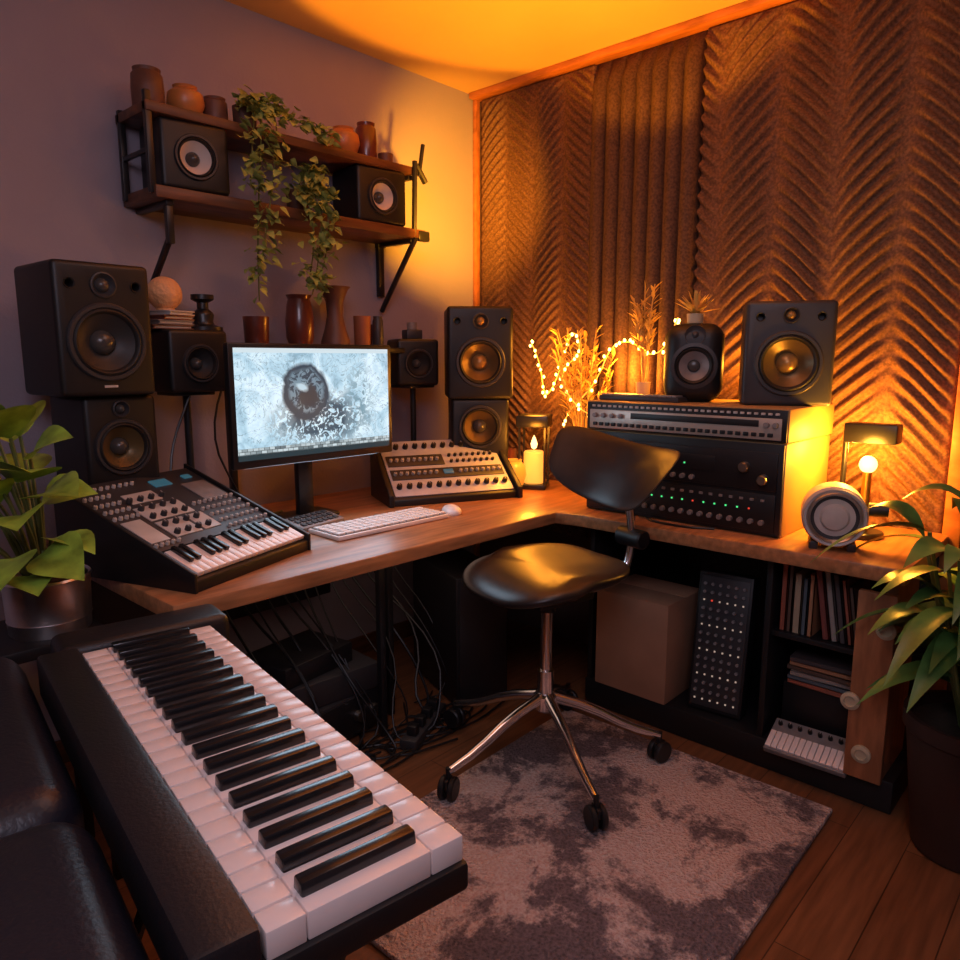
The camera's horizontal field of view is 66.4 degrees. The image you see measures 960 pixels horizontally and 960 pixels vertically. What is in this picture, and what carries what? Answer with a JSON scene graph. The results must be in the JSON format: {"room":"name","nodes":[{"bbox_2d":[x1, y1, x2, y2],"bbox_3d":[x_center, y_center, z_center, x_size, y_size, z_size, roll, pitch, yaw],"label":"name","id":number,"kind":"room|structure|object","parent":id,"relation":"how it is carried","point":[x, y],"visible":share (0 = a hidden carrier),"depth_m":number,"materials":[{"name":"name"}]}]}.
{"room":"studio","nodes":[
{"label":"studio","id":0,"kind":"room"},
{"bbox_2d":[0,0,473,740],"bbox_3d":[-1.326,-0.336,2.303,0.100,2.510,3.980,9,13,42],"label":"wall","id":1,"kind":"structure","parent":0,"point":[65,65],"depth_m":2.58,"materials":[{"name":"paint"}]},
{"bbox_2d":[55,617,413,762],"bbox_3d":[-1.283,0.869,2.463,0.016,0.080,3.780,9,13,42],"label":"baseboard","id":2,"kind":"structure","parent":1,"relation":"attached to","point":[360,644],"depth_m":3.29,"materials":[{"name":"brown wood"}]},
{"bbox_2d":[115,88,429,312],"bbox_3d":[-0.675,-0.964,2.660,0.255,0.649,1.130,9,13,42],"label":"shelf","id":3,"kind":"object","parent":1,"relation":"attached to","point":[168,200],"visible":0.85,"depth_m":2.47,"materials":[{"name":"brown wood"}]},
{"bbox_2d":[130,64,164,105],"bbox_3d":[-1.018,-1.193,2.247,0.096,0.120,0.096,9,13,42],"label":"ceramic jar","id":4,"kind":"object","parent":3,"relation":"on","point":[142,76],"visible":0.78,"depth_m":2.21,"materials":[{"name":"brown ceramic"}]},
{"bbox_2d":[139,116,229,195],"bbox_3d":[-0.940,-1.013,2.341,0.215,0.205,0.200,-8,12,-41],"label":"speaker","id":5,"kind":"object","parent":3,"relation":"on","point":[188,155],"visible":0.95,"depth_m":2.27},
{"bbox_2d":[166,83,204,112],"bbox_3d":[-0.937,-1.198,2.336,0.116,0.100,0.116,9,13,42],"label":"ceramic pot","id":6,"kind":"object","parent":3,"relation":"on","point":[182,95],"visible":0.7,"depth_m":2.29,"materials":[{"name":"brown ceramic"}]},
{"bbox_2d":[203,95,227,119],"bbox_3d":[-0.870,-1.205,2.409,0.080,0.090,0.080,9,13,42],"label":"ceramic jar","id":7,"kind":"object","parent":3,"relation":"on","point":[215,105],"visible":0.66,"depth_m":2.38,"materials":[{"name":"brown ceramic"}]},
{"bbox_2d":[232,104,256,126],"bbox_3d":[-0.791,-1.209,2.466,0.080,0.080,0.080,9,13,42],"label":"pot","id":8,"kind":"object","parent":3,"relation":"on","point":[237,111],"depth_m":2.43,"materials":[{"name":"brown ceramic"}]},
{"bbox_2d":[231,84,342,311],"bbox_3d":[-0.669,-0.939,2.526,0.239,0.727,0.446,9,13,42],"label":"trailing ivy","id":9,"kind":"object","parent":3,"relation":"on","point":[248,109],"visible":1,"depth_m":2.39,"materials":[{"name":"green plant"}]},
{"bbox_2d":[286,189,307,209],"bbox_3d":[-0.659,-1.001,2.646,0.080,0.080,0.080,9,13,42],"label":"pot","id":10,"kind":"object","parent":3,"relation":"on","point":[294,203],"depth_m":2.61,"materials":[{"name":"brown ceramic"}]},
{"bbox_2d":[279,156,348,304],"bbox_3d":[-0.615,-0.879,2.595,0.244,0.515,0.218,9,13,42],"label":"trailing ivy","id":11,"kind":"object","parent":3,"relation":"on","point":[301,196],"visible":0.98,"depth_m":2.56,"materials":[{"name":"green plant"}]},
{"bbox_2d":[328,125,359,152],"bbox_3d":[-0.518,-1.277,2.786,0.124,0.110,0.124,9,13,42],"label":"ceramic bowl","id":12,"kind":"object","parent":3,"relation":"on","point":[350,141],"visible":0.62,"depth_m":2.74,"materials":[{"name":"orange ceramic"}]},
{"bbox_2d":[355,121,376,157],"bbox_3d":[-0.444,-1.310,2.863,0.084,0.150,0.084,9,13,42],"label":"ceramic jar","id":13,"kind":"object","parent":3,"relation":"on","point":[366,131],"visible":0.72,"depth_m":2.83,"materials":[{"name":"red ceramic"}]},
{"bbox_2d":[332,164,405,226],"bbox_3d":[-0.433,-1.104,2.886,0.225,0.205,0.200,-8,12,-41],"label":"speaker","id":14,"kind":"object","parent":3,"relation":"on","point":[368,193],"visible":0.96,"depth_m":2.81},
{"bbox_2d":[473,100,479,556],"bbox_3d":[-0.017,-0.549,3.623,0.020,2.480,0.030,9,13,42],"label":"trim","id":15,"kind":"structure","parent":1,"relation":"attached to","point":[476,104],"depth_m":3.49,"materials":[{"name":"brown wood"}]},
{"bbox_2d":[225,0,747,93],"bbox_3d":[0.089,-1.411,0.811,3.940,0.100,3.980,9,13,42],"label":"ceiling","id":16,"kind":"structure","parent":0,"point":[467,46],"depth_m":2.72,"materials":[{"name":"paint"}]},
{"bbox_2d":[64,619,959,959],"bbox_3d":[0.089,1.164,1.237,3.940,0.100,3.980,9,13,42],"label":"floor","id":17,"kind":"structure","parent":0,"point":[862,889],"depth_m":1.93,"materials":[{"name":"brown wood"}]},
{"bbox_2d":[0,618,122,879],"bbox_3d":[-1.071,0.684,1.809,0.260,0.660,0.260,9,13,42],"label":"side table","id":18,"kind":"object","parent":17,"relation":"on","point":[20,652],"visible":0.15,"depth_m":1.68,"materials":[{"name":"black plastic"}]},
{"bbox_2d":[0,400,97,640],"bbox_3d":[-1.078,0.088,1.591,0.406,0.587,0.447,9,13,42],"label":"potted plant","id":19,"kind":"object","parent":18,"relation":"on","point":[46,592],"visible":0.99,"depth_m":1.66,"materials":[{"name":"green plant"}]},
{"bbox_2d":[0,657,148,959],"bbox_3d":[-0.836,0.738,0.717,0.885,0.910,1.695,-7,12,-38],"label":"leather sofa","id":20,"kind":"object","parent":17,"relation":"on","point":[61,898],"visible":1,"depth_m":0.87,"materials":[{"name":"black leather"}]},
{"bbox_2d":[0,657,84,837],"bbox_3d":[-0.996,0.559,1.091,0.640,0.300,0.680,-7,12,-38],"label":"seat cushion","id":21,"kind":"object","parent":20,"relation":"on","point":[37,788],"depth_m":1.07,"materials":[{"name":"black leather"}]},
{"bbox_2d":[0,822,148,959],"bbox_3d":[-0.573,0.646,0.567,0.640,0.300,0.680,-7,12,-38],"label":"seat cushion","id":22,"kind":"object","parent":20,"relation":"on","point":[61,898],"depth_m":0.80,"materials":[{"name":"black leather"}]},
{"bbox_2d":[37,604,467,959],"bbox_3d":[-0.450,0.729,1.264,0.377,0.736,1.044,-7,12,-38],"label":"keyboard","id":23,"kind":"object","parent":17,"relation":"on","point":[237,822],"visible":1,"depth_m":0.95,"materials":[{"name":"black plastic"}]},
{"bbox_2d":[312,686,377,739],"bbox_3d":[-0.577,0.809,2.569,0.343,0.165,0.420,7,12,37],"label":"amplifier","id":24,"kind":"object","parent":17,"relation":"on","point":[344,715],"visible":0.3,"depth_m":2.49,"materials":[{"name":"grey plastic"}]},
{"bbox_2d":[288,649,377,709],"bbox_3d":[-0.593,0.684,2.534,0.400,0.090,0.280,-9,13,-43],"label":"amplifier","id":25,"kind":"object","parent":24,"relation":"on","point":[331,686],"visible":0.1,"depth_m":2.46,"materials":[{"name":"grey plastic"}]},
{"bbox_2d":[245,629,351,689],"bbox_3d":[-0.620,0.608,2.505,0.220,0.070,0.300,6,11,34],"label":"amplifier","id":26,"kind":"object","parent":25,"relation":"on","point":[314,660],"visible":0.64,"depth_m":2.45,"materials":[{"name":"black"}]},
{"bbox_2d":[359,732,424,771],"bbox_3d":[-0.356,0.912,2.389,0.170,0.010,0.448,9,13,42],"label":"cable","id":27,"kind":"object","parent":17,"relation":"on","point":[400,734],"visible":0.41,"depth_m":2.44,"materials":[{"name":"black plastic"}]},
{"bbox_2d":[358,719,442,759],"bbox_3d":[-0.286,0.893,2.505,0.160,0.010,0.416,9,13,42],"label":"cable","id":28,"kind":"object","parent":17,"relation":"on","point":[406,723],"visible":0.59,"depth_m":2.50,"materials":[{"name":"black plastic"}]},
{"bbox_2d":[400,697,445,751],"bbox_3d":[-0.198,0.851,2.593,0.060,0.072,0.300,3,10,17],"label":"power strip","id":29,"kind":"object","parent":17,"relation":"on","point":[417,730],"visible":0.91,"depth_m":2.54,"materials":[{"name":"grey plastic"}]},
{"bbox_2d":[386,709,470,755],"bbox_3d":[-0.163,0.883,2.567,0.195,0.010,0.393,9,13,42],"label":"cable","id":30,"kind":"object","parent":17,"relation":"on","point":[465,710],"visible":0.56,"depth_m":2.51,"materials":[{"name":"black plastic"}]},
{"bbox_2d":[413,548,506,701],"bbox_3d":[-0.086,0.573,2.936,0.220,0.510,0.427,-5,11,-27],"label":"computer tower","id":31,"kind":"object","parent":17,"relation":"on","point":[468,632],"visible":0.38,"depth_m":2.78,"materials":[{"name":"black plastic"}]},
{"bbox_2d":[46,479,948,736],"bbox_3d":[0.069,0.548,2.350,2.050,0.750,1.980,9,13,42],"label":"desk","id":32,"kind":"object","parent":17,"relation":"on","point":[328,560],"visible":0.43,"depth_m":2.30,"materials":[{"name":"brown wood"}]},
{"bbox_2d":[54,463,310,593],"bbox_3d":[-0.794,0.110,2.007,0.463,0.228,0.450,4,10,23],"label":"synthesizer","id":33,"kind":"object","parent":32,"relation":"on","point":[184,530],"visible":0.98,"depth_m":1.90,"materials":[{"name":"black plastic"}]},
{"bbox_2d":[157,391,214,467],"bbox_3d":[-0.962,-0.071,2.435,0.140,0.445,0.160,9,13,42],"label":"speaker stand","id":34,"kind":"object","parent":32,"relation":"on","point":[187,416],"visible":0.43,"depth_m":2.41,"materials":[{"name":"black metal"}]},
{"bbox_2d":[151,329,225,392],"bbox_3d":[-0.951,-0.385,2.373,0.200,0.195,0.200,8,12,40],"label":"speaker","id":35,"kind":"object","parent":34,"relation":"on","point":[184,360],"visible":0.96,"depth_m":2.29},
{"bbox_2d":[151,324,193,329],"bbox_3d":[-0.999,-0.484,2.326,0.120,0.014,0.130,9,13,42],"label":"book","id":36,"kind":"object","parent":35,"relation":"on","point":[153,326],"visible":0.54,"depth_m":2.28,"materials":[{"name":"brown paper"}]},
{"bbox_2d":[150,319,193,324],"bbox_3d":[-0.996,-0.499,2.327,0.120,0.014,0.120,7,12,36],"label":"book","id":37,"kind":"object","parent":36,"relation":"on","point":[153,321],"visible":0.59,"depth_m":2.28,"materials":[{"name":"beige paper"}]},
{"bbox_2d":[150,314,193,320],"bbox_3d":[-0.992,-0.514,2.328,0.120,0.014,0.110,6,11,31],"label":"book","id":38,"kind":"object","parent":37,"relation":"on","point":[163,316],"visible":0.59,"depth_m":2.28,"materials":[{"name":"beige paper"}]},
{"bbox_2d":[150,310,194,315],"bbox_3d":[-0.989,-0.529,2.329,0.120,0.014,0.100,4,10,25],"label":"book","id":39,"kind":"object","parent":38,"relation":"on","point":[152,312],"visible":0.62,"depth_m":2.29,"materials":[{"name":"beige paper"}]},
{"bbox_2d":[148,276,181,309],"bbox_3d":[-0.996,-0.588,2.312,0.106,0.106,0.106,9,13,42],"label":"decorative ball","id":40,"kind":"object","parent":39,"relation":"on","point":[164,293],"visible":0.84,"depth_m":2.28,"materials":[{"name":"brown"}]},
{"bbox_2d":[190,294,222,330],"bbox_3d":[-0.907,-0.547,2.402,0.120,0.115,0.120,9,13,42],"label":"candle holder","id":41,"kind":"object","parent":35,"relation":"on","point":[203,318],"visible":0.8,"depth_m":2.38,"materials":[{"name":"black metal"}]},
{"bbox_2d":[242,605,318,715],"bbox_3d":[-0.599,0.557,2.434,0.550,0.697,0.225,8,12,38],"label":"cable","id":42,"kind":"object","parent":32,"relation":"hanging from","point":[251,616],"visible":0.23,"depth_m":2.38,"materials":[{"name":"black plastic"}]},
{"bbox_2d":[223,342,391,518],"bbox_3d":[-0.601,-0.161,2.511,0.181,0.598,0.635,9,13,42],"label":"computer monitor","id":43,"kind":"object","parent":32,"relation":"on","point":[300,405],"visible":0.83,"depth_m":2.41,"materials":[{"name":"black plastic"}]},
{"bbox_2d":[285,509,343,531],"bbox_3d":[-0.554,0.134,2.448,0.090,0.036,0.200,5,11,30],"label":"controller","id":44,"kind":"object","parent":32,"relation":"on","point":[307,521],"visible":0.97,"depth_m":2.44,"materials":[{"name":"grey plastic"}]},
{"bbox_2d":[224,347,404,491],"bbox_3d":[-0.619,-0.213,2.836,0.170,0.594,0.740,9,13,42],"label":"shelf","id":45,"kind":"object","parent":32,"relation":"on","point":[233,473],"visible":0.1,"depth_m":2.65,"materials":[{"name":"black"}]},
{"bbox_2d":[242,316,268,342],"bbox_3d":[-0.787,-0.524,2.583,0.090,0.100,0.090,9,13,42],"label":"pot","id":46,"kind":"object","parent":45,"relation":"on","point":[256,328],"visible":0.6,"depth_m":2.55,"materials":[{"name":"red ceramic"}]},
{"bbox_2d":[285,294,313,343],"bbox_3d":[-0.666,-0.588,2.707,0.104,0.185,0.104,9,13,42],"label":"vase","id":47,"kind":"object","parent":45,"relation":"on","point":[299,320],"visible":0.87,"depth_m":2.67,"materials":[{"name":"red ceramic"}]},
{"bbox_2d":[321,285,349,344],"bbox_3d":[-0.558,-0.626,2.820,0.124,0.225,0.124,9,13,42],"label":"vase","id":48,"kind":"object","parent":45,"relation":"on","point":[335,332],"visible":0.78,"depth_m":2.79,"materials":[{"name":"brown ceramic"}]},
{"bbox_2d":[353,316,370,344],"bbox_3d":[-0.465,-0.586,2.899,0.068,0.120,0.068,9,13,42],"label":"tumbler","id":49,"kind":"object","parent":45,"relation":"on","point":[362,324],"visible":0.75,"depth_m":2.87,"materials":[{"name":"ceramic"}]},
{"bbox_2d":[283,595,365,746],"bbox_3d":[-0.581,0.541,2.526,0.483,0.696,0.094,9,13,42],"label":"cable","id":50,"kind":"object","parent":32,"relation":"hanging from","point":[284,596],"visible":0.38,"depth_m":2.47,"materials":[{"name":"black plastic"}]},
{"bbox_2d":[304,589,396,751],"bbox_3d":[-0.488,0.545,2.509,0.486,0.695,0.072,7,12,36],"label":"cable","id":51,"kind":"object","parent":32,"relation":"hanging from","point":[305,592],"visible":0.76,"depth_m":2.46,"materials":[{"name":"black plastic"}]},
{"bbox_2d":[308,507,448,540],"bbox_3d":[-0.328,0.140,2.451,0.165,0.021,0.470,9,13,43],"label":"keyboard","id":52,"kind":"object","parent":32,"relation":"on","point":[349,529],"visible":1,"depth_m":2.40,"materials":[{"name":"white plastic"}]},
{"bbox_2d":[374,571,443,717],"bbox_3d":[-0.331,0.503,2.760,0.518,0.698,0.126,9,13,42],"label":"cable","id":53,"kind":"object","parent":32,"relation":"hanging from","point":[394,597],"visible":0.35,"depth_m":2.71,"materials":[{"name":"black plastic"}]},
{"bbox_2d":[391,385,433,440],"bbox_3d":[-0.286,-0.189,3.163,0.140,0.440,0.160,9,13,42],"label":"speaker stand","id":54,"kind":"object","parent":32,"relation":"on","point":[412,387],"visible":0.48,"depth_m":3.13,"materials":[{"name":"black metal"}]},
{"bbox_2d":[387,339,437,385],"bbox_3d":[-0.284,-0.499,3.107,0.180,0.190,0.180,-4,10,-22],"label":"speaker","id":55,"kind":"object","parent":54,"relation":"on","point":[418,365],"visible":0.98,"depth_m":3.04},
{"bbox_2d":[367,573,463,731],"bbox_3d":[-0.272,0.506,2.741,0.495,0.695,0.252,9,13,42],"label":"cable","id":56,"kind":"object","parent":32,"relation":"hanging from","point":[433,725],"visible":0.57,"depth_m":2.64,"materials":[{"name":"black plastic"}]},
{"bbox_2d":[370,439,522,507],"bbox_3d":[-0.136,-0.048,2.943,0.550,0.234,0.282,-4,10,-22],"label":"mixer","id":57,"kind":"object","parent":32,"relation":"on","point":[426,472],"visible":0.96,"depth_m":2.91,"materials":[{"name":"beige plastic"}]},
{"bbox_2d":[448,398,508,457],"bbox_3d":[-0.011,-0.164,3.181,0.240,0.385,0.260,-1,9,-5],"label":"speaker","id":58,"kind":"object","parent":32,"relation":"on","point":[481,424],"visible":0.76,"depth_m":3.05},
{"bbox_2d":[444,306,512,398],"bbox_3d":[-0.011,-0.539,3.119,0.270,0.375,0.280,-1,9,-5],"label":"speaker","id":59,"kind":"object","parent":58,"relation":"on","point":[478,340],"visible":1,"depth_m":3.00},
{"bbox_2d":[516,413,551,489],"bbox_3d":[0.232,-0.123,3.147,0.135,0.315,0.135,2,10,14],"label":"lantern","id":60,"kind":"object","parent":32,"relation":"on","point":[534,460],"visible":0.91,"depth_m":3.11,"materials":[{"name":"black"}]},
{"bbox_2d":[524,450,542,483],"bbox_3d":[0.232,-0.057,3.158,0.088,0.140,0.088,2,10,14],"label":"candle","id":61,"kind":"object","parent":60,"relation":"on","point":[533,459],"depth_m":3.12,"materials":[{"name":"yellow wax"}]},
{"bbox_2d":[549,326,616,427],"bbox_3d":[0.424,-0.292,3.040,0.243,0.683,0.241,-5,10,-26],"label":"dried grass","id":62,"kind":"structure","parent":32,"relation":"on","point":[580,389],"depth_m":3.01,"materials":[{"name":"yellow plant"}]},
{"bbox_2d":[529,333,587,413],"label":"string lights","id":63,"kind":"object","parent":62,"relation":"hanging from","point":[572,334],"depth_m":3.06,"materials":[{"name":"gold metal"}]},
{"bbox_2d":[587,429,829,537],"bbox_3d":[0.787,-0.025,2.615,0.720,0.295,0.436,9,13,42],"label":"rack","id":64,"kind":"object","parent":32,"relation":"on","point":[752,487],"visible":0.59,"depth_m":2.36,"materials":[{"name":"metal"}]},
{"bbox_2d":[587,399,833,443],"bbox_3d":[0.792,-0.223,2.587,0.730,0.105,0.432,9,13,42],"label":"rack synthesizer","id":65,"kind":"object","parent":64,"relation":"on","point":[729,419],"visible":1,"depth_m":2.39,"materials":[{"name":"metal"}]},
{"bbox_2d":[599,393,689,402],"bbox_3d":[0.592,-0.298,2.646,0.320,0.024,0.100,9,13,42],"label":"keyboard","id":66,"kind":"object","parent":65,"relation":"on","point":[605,396],"visible":0.98,"depth_m":2.60,"materials":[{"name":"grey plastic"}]},
{"bbox_2d":[629,280,661,393],"bbox_3d":[0.628,-0.539,2.813,0.140,0.445,0.106,9,13,42],"label":"dried grass","id":67,"kind":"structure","parent":65,"relation":"on","point":[642,387],"depth_m":2.81,"materials":[{"name":"beige plant"}]},
{"bbox_2d":[663,323,724,401],"bbox_3d":[0.751,-0.412,2.582,0.200,0.270,0.180,2,10,14],"label":"round speaker","id":68,"kind":"object","parent":65,"relation":"on","point":[694,352],"visible":1,"depth_m":2.51},
{"bbox_2d":[674,290,715,323],"bbox_3d":[0.760,-0.603,2.557,0.161,0.115,0.151,9,13,42],"label":"potted succulent","id":69,"kind":"object","parent":68,"relation":"on","point":[697,306],"visible":0.94,"depth_m":2.55,"materials":[{"name":"orange plant"}]},
{"bbox_2d":[738,300,838,405],"bbox_3d":[1.009,-0.417,2.425,0.270,0.330,0.230,3,10,16],"label":"speaker","id":70,"kind":"object","parent":65,"relation":"on","point":[787,355],"visible":1,"depth_m":2.33},
{"bbox_2d":[801,482,888,551],"bbox_3d":[1.062,0.108,2.142,0.228,0.188,0.134,4,10,22],"label":"speaker","id":71,"kind":"object","parent":32,"relation":"on","point":[830,511],"visible":0.93,"depth_m":2.10},
{"bbox_2d":[802,488,868,546],"bbox_3d":[1.015,0.109,2.097,0.172,0.172,0.015,4,10,22],"label":"grille","id":72,"kind":"object","parent":71,"relation":"attached to","point":[828,514],"depth_m":2.10,"materials":[{"name":"grey plastic"}]},
{"bbox_2d":[839,422,902,540],"bbox_3d":[1.198,0.002,2.270,0.160,0.355,0.120,9,13,42],"label":"table lamp","id":73,"kind":"object","parent":32,"relation":"on","point":[854,432],"visible":0.77,"depth_m":2.24,"materials":[{"name":"black"}]},
{"bbox_2d":[861,472,871,530],"bbox_3d":[1.198,0.059,2.280,0.032,0.200,0.032,9,13,42],"label":"lamp stem","id":74,"kind":"object","parent":73,"relation":"attached to","point":[867,476],"depth_m":2.26,"materials":[{"name":"gold metal"}]},
{"bbox_3d":[-1.098,0.120,2.181,0.260,0.150,0.220,9,13,42],"label":"speaker riser","id":75,"kind":"object","parent":32,"relation":"on","visible":0},
{"bbox_2d":[50,394,158,484],"bbox_3d":[-1.087,-0.099,2.135,0.250,0.298,0.200,8,12,40],"label":"speaker","id":76,"kind":"object","parent":75,"relation":"on","point":[114,438],"visible":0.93,"depth_m":2.05},
{"bbox_2d":[14,258,154,396],"bbox_3d":[-1.096,-0.414,2.042,0.280,0.350,0.250,8,12,40],"label":"speaker","id":77,"kind":"object","parent":76,"relation":"on","point":[85,327],"visible":1,"depth_m":1.95},
{"bbox_2d":[371,710,831,959],"bbox_3d":[0.276,0.980,1.982,0.930,0.018,1.200,8,12,41],"label":"area rug","id":78,"kind":"object","parent":17,"relation":"on","point":[692,854],"visible":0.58,"depth_m":1.92,"materials":[{"name":"grey carpet"}]},
{"bbox_2d":[437,426,679,831],"bbox_3d":[0.204,0.388,2.283,0.801,1.050,0.775,-6,11,-33],"label":"office chair","id":79,"kind":"object","parent":78,"relation":"on","point":[607,470],"visible":1,"depth_m":2.31,"materials":[{"name":"black leather"}]},
{"bbox_2d":[585,529,939,813],"bbox_3d":[0.936,0.536,2.564,1.060,0.705,0.534,9,13,42],"label":"storage cabinet","id":80,"kind":"object","parent":17,"relation":"on","point":[875,756],"visible":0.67,"depth_m":2.34,"materials":[{"name":"black wood"}]},
{"bbox_2d":[595,574,698,704],"bbox_3d":[0.626,0.580,2.732,0.290,0.363,0.260,9,13,42],"label":"cardboard box","id":81,"kind":"object","parent":80,"relation":"on","point":[645,626],"visible":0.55,"depth_m":2.63,"materials":[{"name":"brown cardboard"}]},
{"bbox_2d":[687,568,759,719],"bbox_3d":[0.835,0.558,2.521,0.185,0.483,0.139,7,12,36],"label":"control panel","id":82,"kind":"object","parent":80,"relation":"on","point":[727,602],"visible":1,"depth_m":2.48,"materials":[{"name":"black plastic"}]},
{"bbox_2d":[779,564,789,629],"bbox_3d":[1.002,0.355,2.346,0.019,0.214,0.160,9,13,42],"label":"book","id":83,"kind":"object","parent":80,"relation":"on","point":[786,568],"visible":0.36,"depth_m":2.29,"materials":[{"name":"brown paper"}]},
{"bbox_2d":[785,565,803,631],"bbox_3d":[1.016,0.355,2.332,0.014,0.219,0.160,9,13,42],"label":"book","id":84,"kind":"object","parent":80,"relation":"on","point":[793,569],"visible":0.32,"depth_m":2.27,"materials":[{"name":"brown paper"}]},
{"bbox_2d":[791,568,815,633],"bbox_3d":[1.032,0.372,2.320,0.023,0.189,0.160,9,13,42],"label":"book","id":85,"kind":"object","parent":80,"relation":"on","point":[799,576],"visible":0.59,"depth_m":2.26,"materials":[{"name":"beige paper"}]},
{"bbox_2d":[763,718,846,777],"bbox_3d":[1.019,0.822,2.269,0.240,0.076,0.123,8,12,40],"label":"keyboard","id":86,"kind":"object","parent":80,"relation":"in","point":[808,746],"visible":0.98,"depth_m":2.26,"materials":[{"name":"white plastic"}]},
{"bbox_2d":[800,571,815,634],"bbox_3d":[1.048,0.380,2.306,0.015,0.178,0.160,9,13,42],"label":"book","id":87,"kind":"object","parent":80,"relation":"on","point":[806,585],"visible":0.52,"depth_m":2.25,"materials":[{"name":"grey paper"}]},
{"bbox_2d":[806,572,820,636],"bbox_3d":[1.062,0.375,2.293,0.015,0.193,0.160,9,13,42],"label":"book","id":88,"kind":"object","parent":80,"relation":"on","point":[813,616],"visible":0.59,"depth_m":2.24,"materials":[{"name":"brown paper"}]},
{"bbox_2d":[816,570,829,639],"bbox_3d":[1.085,0.362,2.269,0.055,0.222,0.160,9,13,42],"label":"book","id":89,"kind":"object","parent":80,"relation":"on","point":[820,575],"visible":0.32,"depth_m":2.21,"materials":[{"name":"red paper"}]},
{"bbox_2d":[824,571,838,641],"bbox_3d":[1.104,0.365,2.252,0.054,0.223,0.160,9,13,42],"label":"book","id":90,"kind":"object","parent":80,"relation":"on","point":[829,580],"visible":0.32,"depth_m":2.19,"materials":[{"name":"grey paper"}]},
{"bbox_2d":[833,574,847,643],"bbox_3d":[1.122,0.375,2.237,0.050,0.206,0.160,9,13,42],"label":"book","id":91,"kind":"object","parent":80,"relation":"on","point":[838,578],"visible":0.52,"depth_m":2.18,"materials":[{"name":"grey paper"}]},
{"bbox_2d":[842,576,860,644],"bbox_3d":[1.138,0.384,2.224,0.043,0.193,0.160,9,13,42],"label":"book","id":92,"kind":"object","parent":80,"relation":"on","point":[849,581],"visible":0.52,"depth_m":2.17,"materials":[{"name":"brown paper"}]},
{"bbox_2d":[849,578,870,640],"bbox_3d":[1.152,0.394,2.212,0.041,0.177,0.160,9,13,42],"label":"book","id":93,"kind":"object","parent":80,"relation":"on","point":[862,583],"visible":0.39,"depth_m":2.16,"materials":[{"name":"brown paper"}]},
{"bbox_3d":[1.155,0.732,2.404,0.240,0.170,0.240,9,13,42],"label":"storage box","id":94,"kind":"object","parent":80,"relation":"on","visible":0},
{"bbox_2d":[787,678,841,697],"bbox_3d":[1.134,0.645,2.366,0.200,0.015,0.200,-9,13,-44],"label":"record sleeve","id":95,"kind":"object","parent":94,"relation":"on","point":[816,688],"visible":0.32,"depth_m":2.30,"materials":[{"name":"brown"}]},
{"bbox_2d":[787,672,849,693],"bbox_3d":[1.131,0.629,2.367,0.200,0.015,0.200,9,13,42],"label":"record sleeve","id":96,"kind":"object","parent":95,"relation":"on","point":[822,685],"visible":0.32,"depth_m":2.30,"materials":[{"name":"grey"}]},
{"bbox_2d":[790,669,849,689],"bbox_3d":[1.134,0.614,2.361,0.200,0.015,0.200,8,12,39],"label":"record sleeve","id":97,"kind":"object","parent":96,"relation":"on","point":[792,672],"visible":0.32,"depth_m":2.30,"materials":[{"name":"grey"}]},
{"bbox_2d":[787,662,850,685],"bbox_3d":[1.131,0.598,2.362,0.200,0.015,0.200,-9,13,-44],"label":"record sleeve","id":98,"kind":"object","parent":97,"relation":"on","point":[817,674],"visible":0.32,"depth_m":2.29,"materials":[{"name":"brown"}]},
{"bbox_2d":[790,661,850,680],"bbox_3d":[1.134,0.584,2.356,0.200,0.015,0.200,9,13,42],"label":"record sleeve","id":99,"kind":"object","parent":98,"relation":"on","point":[812,668],"visible":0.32,"depth_m":2.28,"materials":[{"name":"brown"}]},
{"bbox_2d":[790,643,852,675],"bbox_3d":[1.131,0.568,2.357,0.200,0.015,0.200,8,12,39],"label":"record sleeve","id":100,"kind":"object","parent":99,"relation":"on","point":[807,654],"visible":0.48,"depth_m":2.32,"materials":[{"name":"grey"}]},
{"bbox_2d":[809,483,959,873],"bbox_3d":[1.263,0.508,1.874,0.780,0.985,0.822,9,13,42],"label":"potted plant","id":101,"kind":"object","parent":17,"relation":"on","point":[931,718],"visible":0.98,"depth_m":1.86,"materials":[{"name":"green plant"}]},
{"bbox_2d":[480,30,951,689],"bbox_3d":[1.400,-0.357,2.435,3.740,2.510,0.100,9,13,42],"label":"wall","id":102,"kind":"structure","parent":0,"point":[571,621],"depth_m":3.48,"materials":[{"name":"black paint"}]},
{"bbox_2d":[481,65,597,537],"bbox_3d":[0.236,-0.750,3.355,0.630,1.984,0.037,9,13,42],"label":"acoustic panel","id":103,"kind":"object","parent":102,"relation":"attached to","point":[536,143],"visible":0.66,"depth_m":3.28,"materials":[{"name":"fabric"}]},
{"bbox_2d":[469,0,797,101],"bbox_3d":[0.731,-1.664,2.723,2.060,0.026,0.070,9,13,42],"label":"trim","id":104,"kind":"structure","parent":102,"relation":"attached to","point":[750,7],"depth_m":2.82,"materials":[{"name":"brown wood"}]},
{"bbox_2d":[585,30,707,538],"bbox_3d":[0.637,-0.687,2.975,0.472,1.984,0.065,9,13,42],"label":"acoustic panel","id":105,"kind":"object","parent":102,"relation":"attached to","point":[648,109],"visible":0.63,"depth_m":2.88,"materials":[{"name":"fabric"}]},
{"bbox_2d":[693,0,959,532],"bbox_3d":[1.150,-0.613,2.525,0.895,1.984,0.043,9,13,42],"label":"acoustic panel","id":106,"kind":"object","parent":102,"relation":"attached to","point":[829,166],"visible":0.59,"depth_m":2.41,"materials":[{"name":"fabric"}]},
{"bbox_2d":[928,368,959,689],"bbox_3d":[1.497,-0.320,2.241,0.050,2.500,0.060,9,13,42],"label":"trim","id":107,"kind":"structure","parent":102,"relation":"attached to","point":[951,521],"depth_m":2.29,"materials":[{"name":"brown wood"}]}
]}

